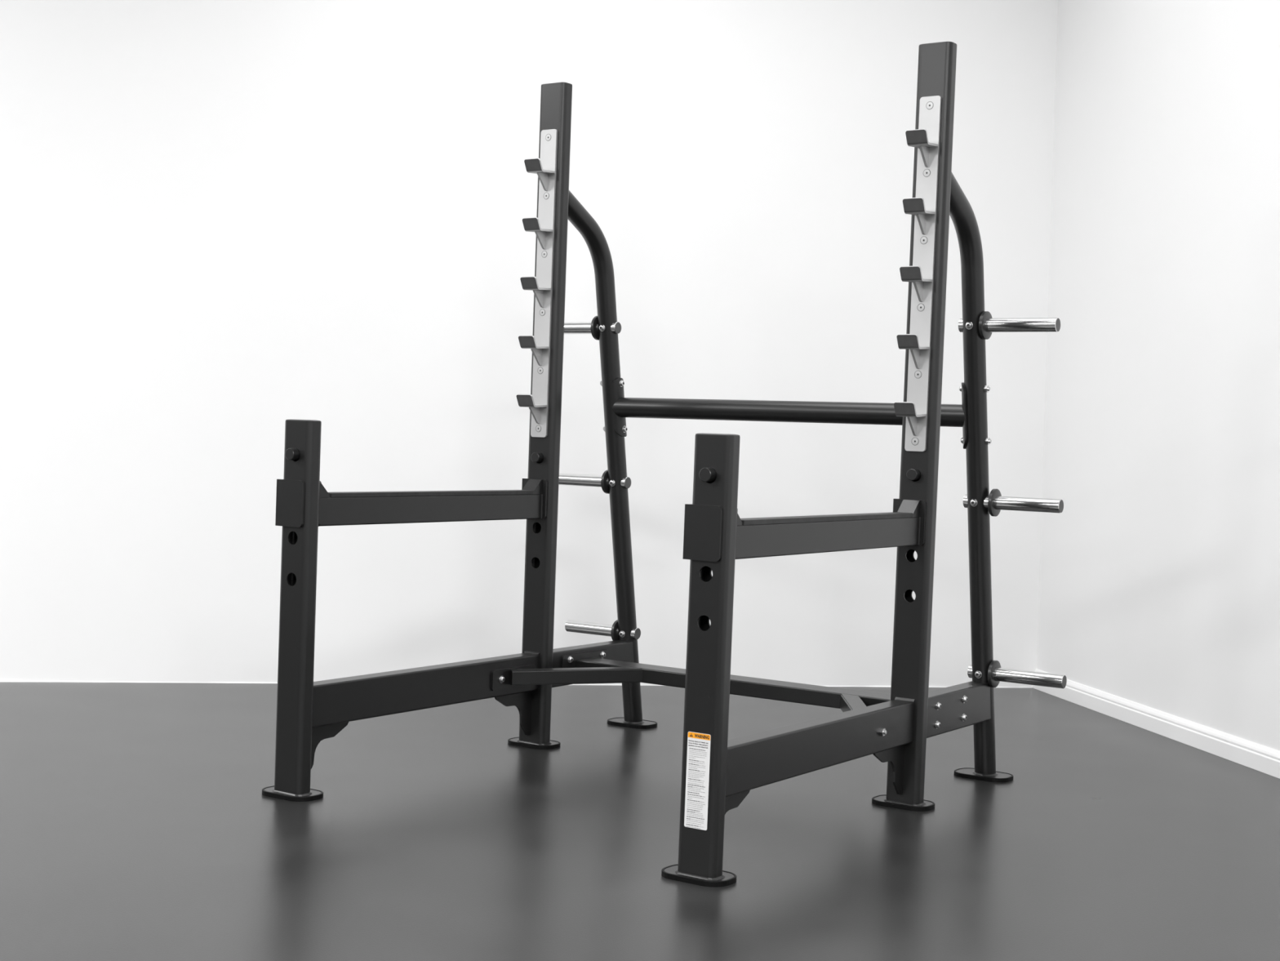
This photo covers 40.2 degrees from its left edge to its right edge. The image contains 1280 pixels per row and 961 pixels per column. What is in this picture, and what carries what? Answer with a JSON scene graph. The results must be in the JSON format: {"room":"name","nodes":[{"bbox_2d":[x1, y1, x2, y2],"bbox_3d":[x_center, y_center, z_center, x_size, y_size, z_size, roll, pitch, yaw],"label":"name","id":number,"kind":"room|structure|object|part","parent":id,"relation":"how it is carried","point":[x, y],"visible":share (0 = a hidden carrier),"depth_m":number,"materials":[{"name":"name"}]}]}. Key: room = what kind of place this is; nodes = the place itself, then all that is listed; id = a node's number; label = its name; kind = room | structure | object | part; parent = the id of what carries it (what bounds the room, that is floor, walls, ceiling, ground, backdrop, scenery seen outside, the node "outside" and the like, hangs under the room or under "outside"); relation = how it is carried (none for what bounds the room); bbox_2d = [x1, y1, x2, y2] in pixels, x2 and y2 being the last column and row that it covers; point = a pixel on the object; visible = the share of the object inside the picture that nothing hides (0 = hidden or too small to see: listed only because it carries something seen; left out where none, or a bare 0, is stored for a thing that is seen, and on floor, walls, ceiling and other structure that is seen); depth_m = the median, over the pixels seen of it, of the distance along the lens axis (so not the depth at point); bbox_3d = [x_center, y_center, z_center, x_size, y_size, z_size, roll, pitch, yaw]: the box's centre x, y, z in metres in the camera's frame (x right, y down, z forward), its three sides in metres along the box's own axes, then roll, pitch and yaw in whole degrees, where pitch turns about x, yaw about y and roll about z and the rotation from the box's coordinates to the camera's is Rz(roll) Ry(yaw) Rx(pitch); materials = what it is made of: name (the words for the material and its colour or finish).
{"room":"gym","nodes":[
{"label":"gym","id":0,"kind":"room"},
{"bbox_2d":[0,0,1058,687],"bbox_3d":[-2.240,-0.852,5.653,7.840,3.000,0.120,2,2,-11],"label":"wall","id":1,"kind":"structure","parent":0,"point":[223,223],"depth_m":5.92,"materials":[{"name":"white paint"}]},
{"bbox_2d":[0,680,1032,688],"bbox_3d":[-2.280,0.646,5.632,7.600,0.004,0.008,2,2,-11],"label":"trim","id":2,"kind":"structure","parent":1,"relation":"attached to","point":[0,681],"depth_m":5.82,"materials":[{"name":"white paint"}]},
{"bbox_2d":[0,681,1279,960],"bbox_3d":[-1.480,0.830,1.413,8.000,0.080,9.056,2,2,-11],"label":"floor","id":3,"kind":"structure","parent":0,"point":[137,823],"depth_m":3.73,"materials":[{"name":"rubber"}]},
{"bbox_2d":[262,40,1066,887],"bbox_3d":[0.086,-0.151,4.336,1.581,1.831,1.504,3,2,34],"label":"rack","id":4,"kind":"object","parent":3,"relation":"on","point":[718,772],"visible":1,"depth_m":4.20,"materials":[{"name":"black metal"}]},
{"bbox_3d":[-0.817,0.731,4.106,0.141,0.002,0.087,3,2,34],"label":"foot plate","id":5,"kind":"part","parent":4,"relation":"part of","materials":[{"name":"black metal"}]},
{"bbox_3d":[-0.800,0.297,4.081,0.089,0.869,0.045,3,2,34],"label":"post","id":6,"kind":"part","parent":4,"relation":"part of","materials":[{"name":"black metal"}]},
{"bbox_3d":[-0.531,0.071,4.458,0.043,0.068,0.865,3,2,34],"label":"safety arm","id":7,"kind":"part","parent":4,"relation":"part of"},
{"bbox_3d":[-0.341,0.533,4.723,0.006,0.055,0.188,3,2,34],"label":"mounting plate","id":8,"kind":"part","parent":4,"relation":"part of","materials":[{"name":"black metal"}]},
{"bbox_3d":[-0.295,0.729,4.871,0.141,0.002,0.087,3,2,34],"label":"foot plate","id":9,"kind":"part","parent":4,"relation":"part of","materials":[{"name":"black metal"}]},
{"bbox_3d":[-0.264,-0.541,4.802,0.054,0.844,0.006,3,2,34],"label":"hook plate","id":10,"kind":"part","parent":4,"relation":"part of","materials":[{"name":"metal"}]},
{"bbox_3d":[-0.156,0.530,4.995,0.006,0.077,0.226,3,2,34],"label":"mounting plate","id":11,"kind":"part","parent":4,"relation":"part of","materials":[{"name":"black metal"}]},
{"bbox_3d":[-0.120,-0.049,5.051,0.058,1.554,0.512,3,2,34],"label":"post","id":12,"kind":"part","parent":4,"relation":"part of","materials":[{"name":"black metal"}]},
{"bbox_3d":[-0.058,-0.213,5.085,0.020,0.170,0.080,3,2,34],"label":"saddle plate","id":13,"kind":"part","parent":4,"relation":"part of","materials":[{"name":"black metal"}]},
{"bbox_3d":[-0.023,0.727,5.264,0.143,0.002,0.089,3,2,34],"label":"foot plate","id":14,"kind":"part","parent":4,"relation":"part of","materials":[{"name":"black metal"}]},
{"bbox_3d":[0.117,0.781,3.470,0.141,0.002,0.087,3,2,34],"label":"foot plate","id":15,"kind":"part","parent":4,"relation":"part of","materials":[{"name":"black metal"}]},
{"bbox_3d":[0.136,0.346,3.444,0.093,0.869,0.045,3,2,34],"label":"post","id":16,"kind":"part","parent":4,"relation":"part of","materials":[{"name":"black metal"}]},
{"bbox_3d":[0.405,0.121,3.820,0.043,0.068,0.865,3,2,34],"label":"safety arm","id":17,"kind":"part","parent":4,"relation":"part of"},
{"bbox_3d":[0.638,0.778,4.235,0.141,0.002,0.087,3,2,34],"label":"foot plate","id":18,"kind":"part","parent":4,"relation":"part of","materials":[{"name":"black metal"}]},
{"bbox_3d":[0.675,-0.491,4.163,0.058,0.844,0.006,3,2,34],"label":"hook plate","id":19,"kind":"part","parent":4,"relation":"part of","materials":[{"name":"metal"}]},
{"bbox_3d":[0.838,-0.166,4.475,0.021,0.170,0.080,3,2,34],"label":"saddle plate","id":20,"kind":"part","parent":4,"relation":"part of","materials":[{"name":"black metal"}]},
{"bbox_3d":[0.816,0.001,4.413,0.064,1.554,0.512,3,2,34],"label":"post","id":21,"kind":"part","parent":4,"relation":"part of","materials":[{"name":"black metal"}]},
{"bbox_3d":[0.910,0.777,4.628,0.143,0.002,0.089,3,2,34],"label":"foot plate","id":22,"kind":"part","parent":4,"relation":"part of","materials":[{"name":"black metal"}]},
{"bbox_2d":[1036,0,1279,751],"bbox_3d":[2.345,-0.598,2.119,0.147,3.000,8.600,2,2,-11],"label":"wall","id":23,"kind":"structure","parent":0,"point":[1159,584],"depth_m":5.44,"materials":[{"name":"white paint"}]},
{"bbox_2d":[1032,668,1279,778],"bbox_3d":[2.240,0.863,2.153,0.016,0.070,8.590,2,2,-11],"label":"baseboard","id":24,"kind":"structure","parent":23,"relation":"attached to","point":[1260,757],"depth_m":5.33,"materials":[{"name":"white paint"}]}
]}

